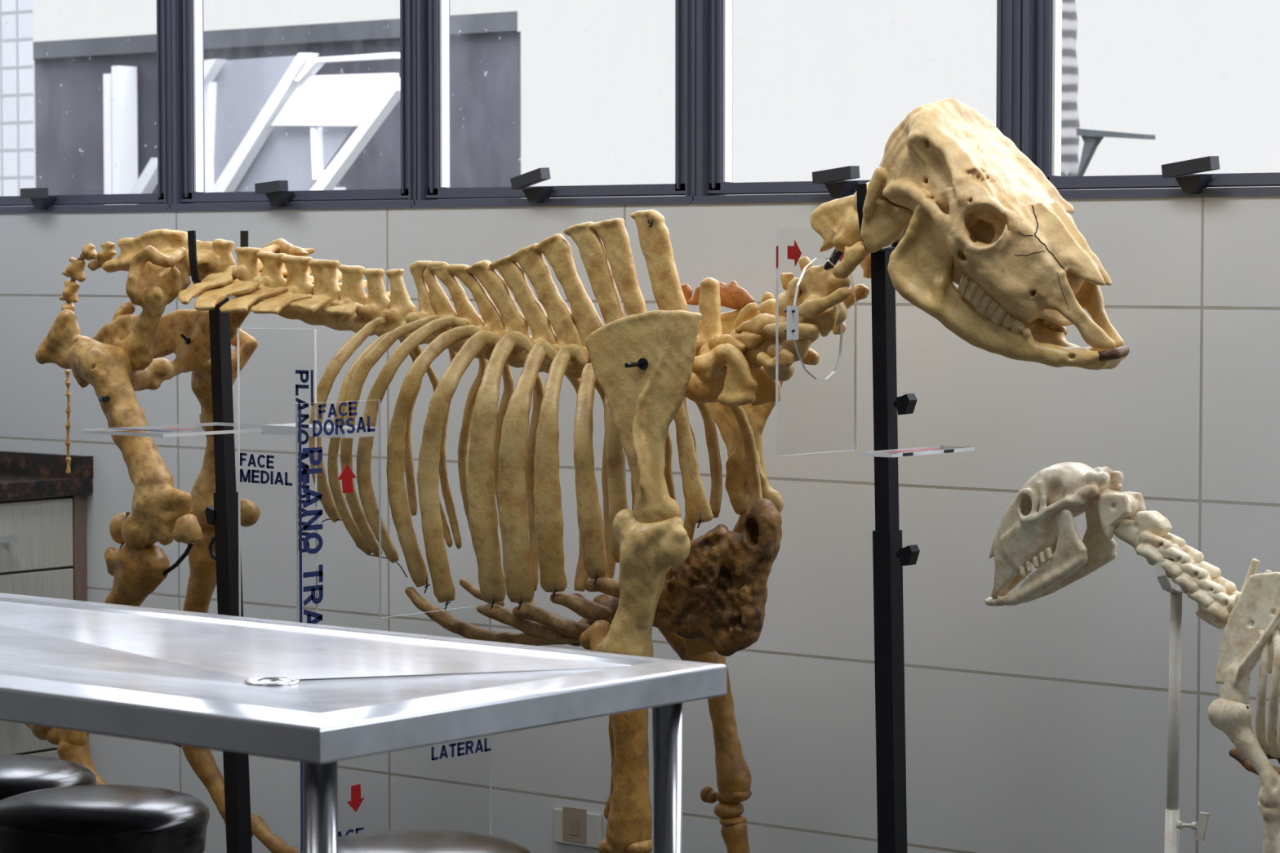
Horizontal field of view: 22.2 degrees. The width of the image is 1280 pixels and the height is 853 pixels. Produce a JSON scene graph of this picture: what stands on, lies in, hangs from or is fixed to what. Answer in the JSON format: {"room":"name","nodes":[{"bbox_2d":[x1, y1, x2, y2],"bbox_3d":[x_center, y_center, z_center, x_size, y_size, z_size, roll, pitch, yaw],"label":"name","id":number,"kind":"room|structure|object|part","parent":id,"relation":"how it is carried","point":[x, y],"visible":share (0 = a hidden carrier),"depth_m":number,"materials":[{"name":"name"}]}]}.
{"room":"science classroom","nodes":[
{"label":"science classroom","id":0,"kind":"room"},
{"bbox_2d":[0,195,1279,852],"bbox_3d":[1.756,0.393,4.994,8.750,1.504,0.160,2,4,39],"label":"wall","id":1,"kind":"structure","parent":0,"point":[1040,725],"depth_m":6.01,"materials":[{"name":"tile"}]},
{"bbox_2d":[0,450,93,478],"bbox_3d":[-1.461,0.081,7.483,0.597,0.048,0.021,2,4,39],"label":"backsplash","id":2,"kind":"structure","parent":1,"relation":"attached to","point":[48,464],"depth_m":7.37,"materials":[{"name":"stone"}]},
{"bbox_2d":[0,0,173,213],"bbox_3d":[-1.350,-1.041,7.362,0.844,1.116,0.141,2,4,39],"label":"window","id":3,"kind":"structure","parent":1,"relation":"in","point":[33,200],"depth_m":7.16,"materials":[{"name":"grey"}]},
{"bbox_3d":[-1.344,-0.513,7.352,0.069,0.047,0.100,-2,4,-37],"label":"handle","id":4,"kind":"part","parent":3,"relation":"part of","materials":[{"name":"grey"}]},
{"bbox_2d":[167,0,417,211],"bbox_3d":[-0.738,-1.015,6.864,0.728,1.116,0.141,2,4,39],"label":"window","id":5,"kind":"structure","parent":1,"relation":"in","point":[187,15],"depth_m":7.04,"materials":[{"name":"grey"}]},
{"bbox_3d":[-0.757,-0.491,6.873,0.069,0.052,0.102,-2,4,-38],"label":"handle","id":6,"kind":"part","parent":5,"relation":"part of","materials":[{"name":"grey"}]},
{"bbox_2d":[410,0,696,208],"bbox_3d":[-0.178,-0.992,6.408,0.723,1.116,0.141,2,4,39],"label":"window","id":7,"kind":"structure","parent":1,"relation":"in","point":[433,189],"depth_m":6.49,"materials":[{"name":"grey"}]},
{"bbox_3d":[-0.197,-0.475,6.417,0.069,0.066,0.105,-2,4,-38],"label":"handle","id":8,"kind":"part","parent":7,"relation":"part of","materials":[{"name":"grey"}]},
{"bbox_2d":[553,806,602,848],"bbox_3d":[-0.124,0.789,6.435,0.121,0.075,0.012,2,4,39],"label":"wall outlet","id":9,"kind":"object","parent":1,"relation":"attached to","point":[571,826],"visible":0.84,"depth_m":6.43,"materials":[{"name":"white plastic"}]},
{"bbox_2d":[569,819,578,835],"bbox_3d":[-0.130,0.790,6.433,0.022,0.029,0.002,2,4,39],"label":"socket","id":10,"kind":"object","parent":9,"relation":"attached to","point":[574,824],"depth_m":6.43,"materials":[{"name":"beige"}]},
{"bbox_2d":[690,0,1022,204],"bbox_3d":[0.386,-0.968,5.950,0.724,1.116,0.141,2,4,39],"label":"window","id":11,"kind":"structure","parent":1,"relation":"in","point":[715,184],"depth_m":6.17,"materials":[{"name":"grey"}]},
{"bbox_3d":[0.374,-0.446,5.953,0.069,0.056,0.106,-2,4,-39],"label":"handle","id":12,"kind":"part","parent":11,"relation":"part of","materials":[{"name":"grey"}]},
{"bbox_2d":[1022,0,1279,199],"bbox_3d":[0.956,-0.944,5.486,0.737,1.116,0.141,2,4,39],"label":"window","id":13,"kind":"structure","parent":1,"relation":"in","point":[1042,54],"depth_m":5.71,"materials":[{"name":"grey"}]},
{"bbox_3d":[0.941,-0.424,5.492,0.069,0.059,0.110,-2,4,-39],"label":"handle","id":14,"kind":"part","parent":13,"relation":"part of","materials":[{"name":"grey"}]},
{"bbox_3d":[-0.795,1.354,1.906,8.750,0.100,8.240,2,4,39],"label":"floor","id":15,"kind":"structure","parent":0,"visible":0},
{"bbox_2d":[0,494,88,758],"bbox_3d":[-2.039,0.616,6.794,0.600,0.873,1.858,2,4,39],"label":"base cabinet","id":16,"kind":"object","parent":15,"relation":"on","point":[43,540],"visible":0.33,"depth_m":7.22,"materials":[{"name":"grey laminate"}]},
{"bbox_3d":[-1.420,0.247,7.083,0.028,0.014,0.160,2,4,39],"label":"drawer handle","id":17,"kind":"part","parent":16,"relation":"part of","materials":[{"name":"silver metal"}]},
{"bbox_3d":[-1.681,0.643,6.821,0.020,0.194,1.289,2,4,39],"label":"drawer","id":18,"kind":"part","parent":16,"relation":"part of","materials":[{"name":"laminate"}]},
{"bbox_3d":[-1.681,0.441,6.811,0.020,0.197,1.289,2,4,39],"label":"drawer","id":19,"kind":"part","parent":16,"relation":"part of","materials":[{"name":"laminate"}]},
{"bbox_3d":[-1.681,0.261,6.801,0.020,0.152,1.289,2,4,39],"label":"drawer","id":20,"kind":"part","parent":16,"relation":"part of","materials":[{"name":"laminate"}]},
{"bbox_3d":[-1.681,0.853,6.832,0.020,0.216,1.289,2,4,39],"label":"drawer","id":21,"kind":"part","parent":16,"relation":"part of","materials":[{"name":"laminate"}]},
{"bbox_2d":[0,450,93,500],"bbox_3d":[-2.048,0.136,6.764,0.597,0.085,1.879,2,4,39],"label":"countertop","id":22,"kind":"structure","parent":16,"relation":"on","point":[23,475],"depth_m":7.29,"materials":[{"name":"brown stone"}]},
{"bbox_3d":[-1.261,0.588,7.335,0.020,0.873,0.035,2,4,39],"label":"panel","id":23,"kind":"part","parent":16,"relation":"part of","materials":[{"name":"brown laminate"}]},
{"bbox_2d":[0,754,96,799],"bbox_3d":[-0.951,0.823,4.797,0.326,0.666,0.326,2,4,39],"label":"stool","id":24,"kind":"object","parent":15,"relation":"on","point":[19,774],"visible":0.46,"depth_m":4.72,"materials":[{"name":"black plastic"}]},
{"bbox_2d":[0,784,209,852],"bbox_3d":[-0.737,0.836,4.437,0.326,0.679,0.326,2,4,39],"label":"stool","id":25,"kind":"object","parent":15,"relation":"on","point":[95,818],"visible":1,"depth_m":4.32,"materials":[{"name":"black plastic"}]},
{"bbox_2d":[187,230,252,852],"bbox_3d":[-0.754,0.356,6.186,0.400,1.454,0.300,2,4,39],"label":"display stand","id":26,"kind":"object","parent":15,"relation":"on","point":[224,514],"visible":0.62,"depth_m":6.19,"materials":[{"name":"black paint"}]},
{"bbox_3d":[-0.808,0.170,6.209,0.034,0.034,0.022,2,4,39],"label":"clamp knob","id":27,"kind":"part","parent":26,"relation":"part of","materials":[{"name":"black paint"}]},
{"bbox_3d":[-0.791,-0.009,6.197,0.048,0.470,0.028,2,4,39],"label":"post","id":28,"kind":"part","parent":26,"relation":"part of","materials":[{"name":"black paint"}]},
{"bbox_3d":[-0.770,0.598,6.212,0.076,0.947,0.034,2,4,39],"label":"post","id":29,"kind":"part","parent":26,"relation":"part of","materials":[{"name":"black paint"}]},
{"bbox_2d":[0,592,726,852],"bbox_3d":[-0.834,0.725,4.349,1.850,0.907,0.707,2,4,39],"label":"steel table","id":30,"kind":"object","parent":15,"relation":"on","point":[319,696],"visible":1,"depth_m":3.94,"materials":[{"name":"silver metal"}]},
{"bbox_3d":[-0.347,0.778,3.565,0.038,0.841,0.038,2,4,39],"label":"leg","id":31,"kind":"part","parent":30,"relation":"part of","materials":[{"name":"silver metal"}]},
{"bbox_3d":[0.034,0.754,4.032,0.038,0.841,0.038,2,4,39],"label":"leg","id":32,"kind":"part","parent":30,"relation":"part of","materials":[{"name":"silver metal"}]},
{"bbox_2d":[301,829,530,852],"bbox_3d":[-0.285,0.856,4.147,0.326,0.668,0.326,2,4,39],"label":"stool","id":33,"kind":"object","parent":15,"relation":"on","point":[399,841],"visible":0.88,"depth_m":4.12,"materials":[{"name":"black plastic"}]},
{"bbox_2d":[25,97,1129,852],"bbox_3d":[-0.238,0.295,5.738,2.498,1.684,0.447,3,4,41],"label":"skeleton","id":34,"kind":"object","parent":15,"relation":"on","point":[963,205],"visible":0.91,"depth_m":5.56,"materials":[{"name":"beige"}]},
{"bbox_3d":[-1.069,-0.279,6.410,0.172,0.128,0.011,2,4,39],"label":"tail cord","id":35,"kind":"part","parent":34,"relation":"part of","materials":[{"name":"beige"}]},
{"bbox_3d":[-0.971,0.199,6.167,0.035,0.076,0.009,2,4,39],"label":"steel rod","id":36,"kind":"part","parent":34,"relation":"part of","materials":[{"name":"black rubber"}]},
{"bbox_3d":[-0.857,0.246,6.058,0.085,0.070,0.008,2,4,39],"label":"steel rod","id":37,"kind":"part","parent":34,"relation":"part of","materials":[{"name":"black rubber"}]},
{"bbox_2d":[76,328,491,852],"bbox_3d":[-0.644,0.305,5.724,0.606,0.964,0.472,2,4,39],"label":"display","id":38,"kind":"object","parent":34,"relation":"attached to","point":[298,429],"visible":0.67,"depth_m":5.43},
{"bbox_3d":[0.291,-0.247,5.290,0.094,0.089,0.015,2,4,39],"label":"steel rod","id":39,"kind":"part","parent":34,"relation":"part of","materials":[{"name":"grey"}]},
{"bbox_2d":[775,228,974,457],"bbox_3d":[0.375,-0.135,5.202,0.195,0.359,0.280,2,4,39],"label":"display","id":40,"kind":"object","parent":34,"relation":"attached to","point":[794,253],"visible":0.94,"depth_m":5.18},
{"bbox_3d":[0.242,-0.164,5.173,0.004,0.054,0.026,2,4,39],"label":"joining plate","id":41,"kind":"part","parent":40,"relation":"part of","materials":[{"name":"white plastic"}]},
{"bbox_2d":[856,182,919,852],"bbox_3d":[0.415,0.372,5.234,0.400,1.520,0.300,2,4,39],"label":"display stand","id":42,"kind":"object","parent":15,"relation":"on","point":[889,557],"visible":0.88,"depth_m":5.23,"materials":[{"name":"black paint"}]},
{"bbox_3d":[0.393,-0.007,5.232,0.041,0.548,0.028,2,4,39],"label":"post","id":43,"kind":"part","parent":42,"relation":"part of","materials":[{"name":"black paint"}]},
{"bbox_3d":[0.406,0.643,5.255,0.057,0.954,0.034,2,4,39],"label":"post","id":44,"kind":"part","parent":42,"relation":"part of","materials":[{"name":"black paint"}]},
{"bbox_3d":[0.421,-0.036,5.201,0.034,0.034,0.022,2,4,39],"label":"clamp knob","id":45,"kind":"part","parent":42,"relation":"part of","materials":[{"name":"black paint"}]},
{"bbox_3d":[0.426,0.205,5.205,0.034,0.034,0.022,2,4,39],"label":"clamp knob","id":46,"kind":"part","parent":42,"relation":"part of","materials":[{"name":"black paint"}]},
{"bbox_2d":[984,462,1279,852],"bbox_3d":[0.812,0.603,4.999,0.669,1.084,0.252,2,4,39],"label":"skeleton","id":47,"kind":"object","parent":15,"relation":"on","point":[1037,528],"visible":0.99,"depth_m":4.97,"materials":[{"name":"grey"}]},
{"bbox_2d":[1155,560,1209,852],"bbox_3d":[0.809,0.672,5.005,0.240,0.944,0.240,2,4,39],"label":"support post","id":48,"kind":"object","parent":15,"relation":"on","point":[1173,824],"visible":0.94,"depth_m":4.98,"materials":[{"name":"white paint"}]},
{"label":"outside","id":49,"kind":"structure","parent":0,"visible":0},
{"bbox_2d":[33,10,520,205],"bbox_3d":[-0.986,0.311,13.450,2.732,3.799,1.640,2,4,39],"label":"neighbouring building","id":50,"kind":"structure","parent":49,"point":[485,48],"depth_m":12.48,"materials":[{"name":"grey"}]},
{"bbox_2d":[102,65,137,204],"bbox_3d":[-2.096,0.383,13.261,0.091,3.675,0.100,2,4,39],"label":"pillar","id":51,"kind":"structure","parent":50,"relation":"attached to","point":[120,86],"depth_m":13.15,"materials":[{"name":"white"}]},
{"bbox_2d":[129,52,400,193],"bbox_3d":[-1.164,-1.097,12.063,1.386,0.514,0.699,2,4,39],"label":"metal frame","id":52,"kind":"object","parent":50,"relation":"attached to","point":[245,99],"visible":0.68,"depth_m":11.76,"materials":[{"name":"white"}]},
{"bbox_3d":[-1.466,-1.095,11.967,0.618,0.503,0.030,2,4,39],"label":"canopy panel","id":53,"kind":"part","parent":52,"relation":"part of","materials":[{"name":"grey"}]},
{"bbox_3d":[-1.268,-0.958,11.813,0.675,0.256,0.030,2,4,39],"label":"canopy panel","id":54,"kind":"part","parent":52,"relation":"part of","materials":[{"name":"grey"}]},
{"bbox_3d":[-1.089,-1.157,11.592,0.610,0.184,0.030,2,4,39],"label":"canopy panel","id":55,"kind":"part","parent":52,"relation":"part of","materials":[{"name":"white"}]},
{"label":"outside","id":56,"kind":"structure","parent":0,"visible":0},
{"bbox_2d":[1057,0,1079,190],"bbox_3d":[1.340,-0.572,10.501,0.351,5.870,0.192,2,4,39],"label":"striped tower","id":57,"kind":"structure","parent":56,"point":[1069,71],"depth_m":10.42,"materials":[{"name":"grey"}]},
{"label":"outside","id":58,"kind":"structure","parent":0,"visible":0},
{"bbox_2d":[0,0,34,206],"bbox_3d":[-2.607,-1.712,11.885,2.200,8.000,0.850,2,4,39],"label":"building","id":59,"kind":"structure","parent":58,"point":[16,38],"depth_m":10.95,"materials":[{"name":"tile"}]},
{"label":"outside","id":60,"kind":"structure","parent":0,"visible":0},
{"bbox_2d":[1076,128,1155,176],"bbox_3d":[1.491,-0.860,10.272,0.262,0.161,0.060,2,4,39],"label":"bracket","id":61,"kind":"object","parent":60,"point":[1091,138],"visible":0.94,"depth_m":10.31,"materials":[{"name":"grey metal"}]},
{"bbox_3d":[1.496,-0.920,10.265,0.251,0.040,0.060,2,4,39],"label":"arm","id":62,"kind":"part","parent":61,"relation":"part of","materials":[{"name":"grey metal"}]}
]}

